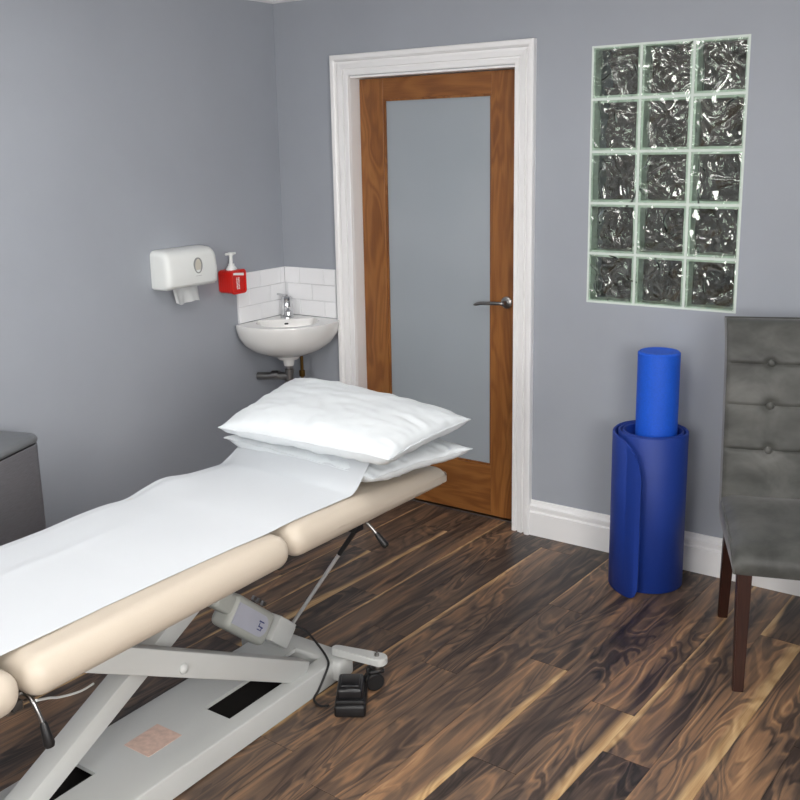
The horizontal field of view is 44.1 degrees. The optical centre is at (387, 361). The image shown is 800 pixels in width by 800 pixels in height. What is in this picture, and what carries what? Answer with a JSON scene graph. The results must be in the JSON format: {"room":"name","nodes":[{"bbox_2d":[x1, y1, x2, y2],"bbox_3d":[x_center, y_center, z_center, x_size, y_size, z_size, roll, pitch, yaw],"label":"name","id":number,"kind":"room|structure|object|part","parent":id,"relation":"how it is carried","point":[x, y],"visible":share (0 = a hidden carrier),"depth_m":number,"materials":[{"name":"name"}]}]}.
{"room":"examination room","nodes":[
{"label":"examination room","id":0,"kind":"room"},
{"bbox_2d":[0,0,284,527],"bbox_3d":[-2.083,-0.085,2.837,0.100,2.460,5.300,7,15,34],"label":"wall","id":1,"kind":"structure","parent":0,"point":[130,130],"depth_m":4.11,"materials":[{"name":"grey paint"}]},
{"bbox_2d":[150,245,216,290],"bbox_3d":[-0.883,-0.414,4.322,0.113,0.169,0.304,7,15,34],"label":"paper towel dispenser","id":2,"kind":"object","parent":1,"relation":"attached to","point":[175,268],"visible":1,"depth_m":4.25,"materials":[{"name":"white plastic"}]},
{"bbox_2d":[173,286,199,304],"bbox_3d":[-0.876,-0.294,4.329,0.030,0.078,0.157,7,15,34],"label":"paper towel","id":3,"kind":"object","parent":2,"relation":"hanging from","point":[189,294],"visible":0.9,"depth_m":4.34,"materials":[{"name":"white paper"}]},
{"bbox_2d":[218,269,246,294],"bbox_3d":[-0.721,-0.375,4.580,0.095,0.112,0.095,7,15,34],"label":"soap holder","id":4,"kind":"object","parent":1,"relation":"attached to","point":[234,282],"visible":0.95,"depth_m":4.55,"materials":[{"name":"red plastic"}]},
{"bbox_2d":[225,252,236,269],"bbox_3d":[-0.724,-0.463,4.561,0.053,0.089,0.052,-4,13,-12],"label":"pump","id":5,"kind":"object","parent":4,"relation":"on","point":[230,266],"visible":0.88,"depth_m":4.55,"materials":[{"name":"white plastic"}]},
{"bbox_2d":[233,273,243,288],"bbox_3d":[-0.686,-0.375,4.554,0.002,0.077,0.068,7,15,34],"label":"print","id":6,"kind":"object","parent":4,"relation":"attached to","point":[238,278],"depth_m":4.55,"materials":[{"name":"paper"}]},
{"bbox_2d":[250,0,299,3],"bbox_3d":[-0.360,-1.028,1.435,4.100,0.085,5.200,7,15,34],"label":"trim","id":7,"kind":"structure","parent":1,"relation":"attached to","point":[263,1],"depth_m":4.62,"materials":[{"name":"paint"}]},
{"bbox_2d":[237,266,337,323],"bbox_3d":[-0.480,-0.314,4.734,0.331,0.238,0.350,7,15,34],"label":"tile backsplash","id":8,"kind":"structure","parent":1,"relation":"attached to","point":[313,291],"depth_m":4.83,"materials":[{"name":"tile"}]},
{"bbox_2d":[236,314,339,382],"bbox_3d":[-0.473,0.000,4.755,0.390,0.383,0.394,7,15,34],"label":"basin","id":9,"kind":"object","parent":1,"relation":"attached to","point":[288,340],"visible":0.92,"depth_m":4.65,"materials":[{"name":"white ceramic"}]},
{"bbox_2d":[277,293,293,317],"bbox_3d":[-0.486,-0.273,4.834,0.072,0.116,0.155,-6,13,-23],"label":"mixer tap","id":10,"kind":"object","parent":9,"relation":"on","point":[286,300],"visible":1,"depth_m":4.84,"materials":[{"name":"silver metal"}]},
{"bbox_3d":[-0.486,-0.253,4.813,0.032,0.040,0.111,-3,13,-9],"label":"spout","id":11,"kind":"part","parent":10,"relation":"part of","materials":[{"name":"silver metal"}]},
{"bbox_3d":[-0.468,-0.102,4.727,0.372,0.172,0.394,7,15,34],"label":"bowl","id":12,"kind":"part","parent":9,"relation":"part of","materials":[{"name":"white ceramic"}]},
{"bbox_2d":[0,500,799,799],"bbox_3d":[0.207,1.178,2.676,4.300,0.050,7.200,7,15,34],"label":"floor","id":13,"kind":"structure","parent":0,"point":[515,669],"depth_m":3.18,"materials":[{"name":"brown wood"}]},
{"bbox_2d":[0,431,45,545],"bbox_3d":[-1.390,0.638,3.486,0.313,0.721,0.412,2,13,15],"label":"pedal bin","id":14,"kind":"object","parent":13,"relation":"on","point":[22,513],"visible":0.42,"depth_m":3.46,"materials":[{"name":"metal"}]},
{"bbox_3d":[-1.421,0.300,3.418,0.257,0.031,0.401,2,13,15],"label":"lid","id":15,"kind":"part","parent":14,"relation":"part of","materials":[{"name":"grey plastic"}]},
{"bbox_2d":[0,466,446,799],"bbox_3d":[-0.721,0.832,2.639,0.660,0.681,2.405,7,15,34],"label":"couch","id":16,"kind":"object","parent":13,"relation":"on","point":[227,701],"visible":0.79,"depth_m":2.70,"materials":[{"name":"beige plastic"}]},
{"bbox_2d":[0,669,18,718],"bbox_3d":[-1.214,0.721,1.921,0.640,0.124,0.736,7,15,34],"label":"cushion","id":17,"kind":"object","parent":16,"relation":"on","point":[9,678],"depth_m":2.01,"materials":[{"name":"beige leather"}]},
{"bbox_3d":[-0.996,0.699,2.232,0.530,0.022,0.024,7,15,34],"label":"cushion frame","id":18,"kind":"part","parent":16,"relation":"part of","materials":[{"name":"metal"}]},
{"bbox_3d":[-0.772,0.742,2.102,0.084,0.076,0.050,7,15,34],"label":"release lever","id":19,"kind":"part","parent":16,"relation":"part of","materials":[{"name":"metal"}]},
{"bbox_3d":[-0.689,0.831,2.751,0.070,0.540,0.965,7,15,34],"label":"scissor arm","id":20,"kind":"part","parent":16,"relation":"part of","materials":[{"name":"grey metal"}]},
{"bbox_2d":[0,498,287,695],"bbox_3d":[-0.756,0.557,2.554,0.640,0.105,0.836,7,15,34],"label":"cushion","id":21,"kind":"object","parent":16,"relation":"on","point":[49,661],"depth_m":2.28,"materials":[{"name":"beige plastic"}]},
{"bbox_3d":[-0.660,1.065,2.780,0.101,0.001,0.123,7,15,34],"label":"warning plate","id":22,"kind":"part","parent":16,"relation":"part of","materials":[{"name":"paper"}]},
{"bbox_2d":[0,447,369,655],"bbox_3d":[-0.815,0.492,2.507,0.600,0.126,2.015,7,15,34],"label":"sheet","id":23,"kind":"object","parent":16,"relation":"on","point":[58,575],"visible":0.92,"depth_m":2.69,"materials":[{"name":"white paper"}]},
{"bbox_3d":[-0.540,0.832,2.726,0.050,0.541,0.940,7,15,34],"label":"scissor arm","id":24,"kind":"part","parent":16,"relation":"part of","materials":[{"name":"grey metal"}]},
{"bbox_3d":[-0.430,0.807,3.087,0.004,0.151,0.162,7,15,34],"label":"label panel","id":25,"kind":"part","parent":16,"relation":"part of","materials":[{"name":"white paper"}]},
{"bbox_3d":[-0.108,0.491,3.099,0.040,0.032,0.730,7,15,34],"label":"cushion frame","id":26,"kind":"part","parent":16,"relation":"part of","materials":[{"name":"metal"}]},
{"bbox_2d":[224,435,471,481],"bbox_3d":[-0.157,0.284,3.339,0.758,0.087,0.470,10,17,42],"label":"pillow","id":27,"kind":"object","parent":16,"relation":"on","point":[436,451],"visible":0.3,"depth_m":3.18,"materials":[{"name":"white fabric"}]},
{"bbox_2d":[218,378,470,464],"bbox_3d":[-0.172,0.178,3.300,0.794,0.131,0.519,7,15,34],"label":"pillow","id":28,"kind":"object","parent":27,"relation":"on","point":[318,416],"visible":1,"depth_m":3.15,"materials":[{"name":"white fabric"}]},
{"bbox_2d":[269,466,446,555],"bbox_3d":[-0.277,0.405,3.218,0.640,0.116,0.813,7,15,34],"label":"cushion","id":29,"kind":"object","parent":16,"relation":"on","point":[370,500],"depth_m":2.96,"materials":[{"name":"beige leather"}]},
{"bbox_3d":[-0.090,0.944,3.182,0.196,0.025,0.052,5,14,27],"label":"castor arm","id":30,"kind":"part","parent":16,"relation":"part of","materials":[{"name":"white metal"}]},
{"bbox_3d":[-0.079,0.512,3.060,0.097,0.061,0.054,7,15,34],"label":"release lever","id":31,"kind":"part","parent":16,"relation":"part of","materials":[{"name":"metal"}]},
{"bbox_2d":[295,626,329,706],"label":"cable","id":32,"kind":"object","parent":13,"relation":"on","point":[328,662],"depth_m":3.15,"materials":[{"name":"black rubber"}]},
{"bbox_2d":[334,674,367,716],"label":"switch","id":33,"kind":"object","parent":13,"relation":"on","point":[351,696],"depth_m":3.01,"materials":[{"name":"black plastic"}]},
{"bbox_2d":[608,420,688,597],"bbox_3d":[1.000,0.561,3.836,0.312,0.619,0.274,-7,14,-25],"label":"exercise mat","id":34,"kind":"object","parent":13,"relation":"on","point":[649,474],"visible":0.89,"depth_m":3.72,"materials":[{"name":"blue plastic"}]},
{"bbox_2d":[635,347,680,437],"bbox_3d":[1.035,0.409,3.821,0.157,0.922,0.157,7,15,34],"label":"foam roller","id":35,"kind":"object","parent":13,"relation":"on","point":[658,368],"visible":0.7,"depth_m":3.70,"materials":[{"name":"blue plastic"}]},
{"bbox_2d":[717,316,799,691],"bbox_3d":[1.363,0.442,3.249,0.488,1.092,0.656,2,13,13],"label":"dining chair","id":36,"kind":"object","parent":13,"relation":"on","point":[759,492],"visible":1,"depth_m":3.35,"materials":[{"name":"grey fabric"}]},
{"bbox_3d":[1.204,0.733,3.507,0.042,0.420,0.142,2,13,13],"label":"leg","id":37,"kind":"part","parent":36,"relation":"part of","materials":[{"name":"brown wood"}]},
{"bbox_3d":[1.104,0.838,3.086,0.044,0.400,0.048,2,13,13],"label":"leg","id":38,"kind":"part","parent":36,"relation":"part of","materials":[{"name":"brown wood"}]},
{"bbox_3d":[1.342,0.561,3.175,0.485,0.116,0.448,2,13,13],"label":"seat","id":39,"kind":"part","parent":36,"relation":"part of","materials":[{"name":"grey fabric"}]},
{"bbox_3d":[1.406,0.192,3.405,0.476,0.672,0.234,2,13,13],"label":"backrest","id":40,"kind":"part","parent":36,"relation":"part of","materials":[{"name":"grey fabric"}]},
{"bbox_2d":[273,0,799,537],"bbox_3d":[1.204,-0.372,3.826,4.300,2.460,0.160,7,15,34],"label":"wall","id":41,"kind":"structure","parent":0,"point":[585,354],"depth_m":4.00,"materials":[{"name":"grey paint"}]},
{"bbox_2d":[349,64,514,388],"bbox_3d":[0.243,-0.290,4.538,0.882,2.012,0.161,7,15,34],"label":"trim","id":42,"kind":"structure","parent":41,"relation":"attached to","point":[353,80],"depth_m":4.64,"materials":[{"name":"white paint"}]},
{"bbox_2d":[329,38,536,534],"bbox_3d":[0.186,-0.318,4.453,1.037,2.106,0.031,7,15,34],"label":"trim","id":43,"kind":"structure","parent":41,"relation":"attached to","point":[522,53],"depth_m":4.28,"materials":[{"name":"white paint"}]},
{"bbox_2d":[359,69,514,519],"bbox_3d":[0.233,-0.286,4.523,0.849,1.987,0.101,7,15,34],"label":"door","id":44,"kind":"structure","parent":41,"relation":"in","point":[437,151],"depth_m":4.50,"materials":[{"name":"brown wood"}]},
{"bbox_3d":[0.237,-0.363,4.534,0.562,1.654,0.008,7,15,34],"label":"glass pane","id":45,"kind":"part","parent":44,"relation":"part of","materials":[{"name":"grey glass"}]},
{"bbox_3d":[0.460,-0.261,4.337,0.168,0.054,0.058,7,15,34],"label":"handle","id":46,"kind":"part","parent":44,"relation":"part of","materials":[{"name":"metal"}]},
{"bbox_2d":[411,498,511,522],"bbox_3d":[0.272,0.687,4.764,0.855,0.006,0.065,7,15,34],"label":"trim","id":47,"kind":"structure","parent":41,"relation":"attached to","point":[413,499],"depth_m":4.67,"materials":[{"name":"wood"}]},
{"bbox_2d":[529,499,799,595],"bbox_3d":[1.743,0.832,3.607,2.713,0.160,0.022,7,15,34],"label":"baseboard","id":48,"kind":"structure","parent":41,"relation":"attached to","point":[702,553],"depth_m":4.18,"materials":[{"name":"white paint"}]},
{"bbox_2d":[586,34,750,313],"bbox_3d":[1.072,-0.709,3.792,0.600,1.000,0.083,7,15,34],"label":"window","id":49,"kind":"structure","parent":41,"relation":"in","point":[669,117],"depth_m":3.79,"materials":[{"name":"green glass"}]},
{"bbox_3d":[0.929,-0.344,4.008,0.173,0.173,0.022,7,15,34],"label":"rippled pane","id":50,"kind":"part","parent":49,"relation":"part of","materials":[{"name":"clear glass"}]},
{"bbox_3d":[0.924,-0.539,3.964,0.173,0.173,0.029,7,15,34],"label":"rippled pane","id":51,"kind":"part","parent":49,"relation":"part of","materials":[{"name":"clear glass"}]},
{"bbox_3d":[0.921,-0.735,3.923,0.173,0.173,0.024,8,16,37],"label":"rippled pane","id":52,"kind":"part","parent":49,"relation":"part of","materials":[{"name":"clear glass"}]},
{"bbox_3d":[0.917,-0.930,3.880,0.173,0.173,0.021,7,15,34],"label":"rippled pane","id":53,"kind":"part","parent":49,"relation":"part of","materials":[{"name":"clear glass"}]},
{"bbox_3d":[0.913,-1.125,3.837,0.173,0.173,0.022,7,15,34],"label":"rippled pane","id":54,"kind":"part","parent":49,"relation":"part of","materials":[{"name":"clear glass"}]},
{"bbox_3d":[1.092,-0.323,3.895,0.173,0.173,0.026,7,15,34],"label":"rippled pane","id":55,"kind":"part","parent":49,"relation":"part of","materials":[{"name":"clear glass"}]},
{"bbox_3d":[1.088,-0.518,3.852,0.173,0.173,0.026,8,15,36],"label":"rippled pane","id":56,"kind":"part","parent":49,"relation":"part of","materials":[{"name":"clear glass"}]},
{"bbox_3d":[1.085,-0.714,3.810,0.173,0.173,0.023,7,15,34],"label":"rippled pane","id":57,"kind":"part","parent":49,"relation":"part of","materials":[{"name":"clear glass"}]},
{"bbox_3d":[1.082,-0.909,3.768,0.173,0.173,0.023,7,15,34],"label":"rippled pane","id":58,"kind":"part","parent":49,"relation":"part of","materials":[{"name":"clear glass"}]},
{"bbox_3d":[1.077,-1.104,3.724,0.173,0.173,0.021,7,15,34],"label":"rippled pane","id":59,"kind":"part","parent":49,"relation":"part of","materials":[{"name":"clear glass"}]},
{"bbox_3d":[1.255,-0.301,3.781,0.173,0.173,0.030,7,15,34],"label":"rippled pane","id":60,"kind":"part","parent":49,"relation":"part of","materials":[{"name":"clear glass"}]},
{"bbox_3d":[1.252,-0.496,3.739,0.173,0.173,0.026,7,15,34],"label":"rippled pane","id":61,"kind":"part","parent":49,"relation":"part of","materials":[{"name":"clear glass"}]},
{"bbox_3d":[1.248,-0.692,3.697,0.173,0.173,0.025,7,15,34],"label":"rippled pane","id":62,"kind":"part","parent":49,"relation":"part of","materials":[{"name":"clear glass"}]},
{"bbox_3d":[1.244,-0.887,3.654,0.173,0.173,0.022,7,15,34],"label":"rippled pane","id":63,"kind":"part","parent":49,"relation":"part of","materials":[{"name":"clear glass"}]},
{"bbox_3d":[1.240,-1.083,3.611,0.173,0.173,0.025,7,15,34],"label":"rippled pane","id":64,"kind":"part","parent":49,"relation":"part of","materials":[{"name":"clear glass"}]}
]}

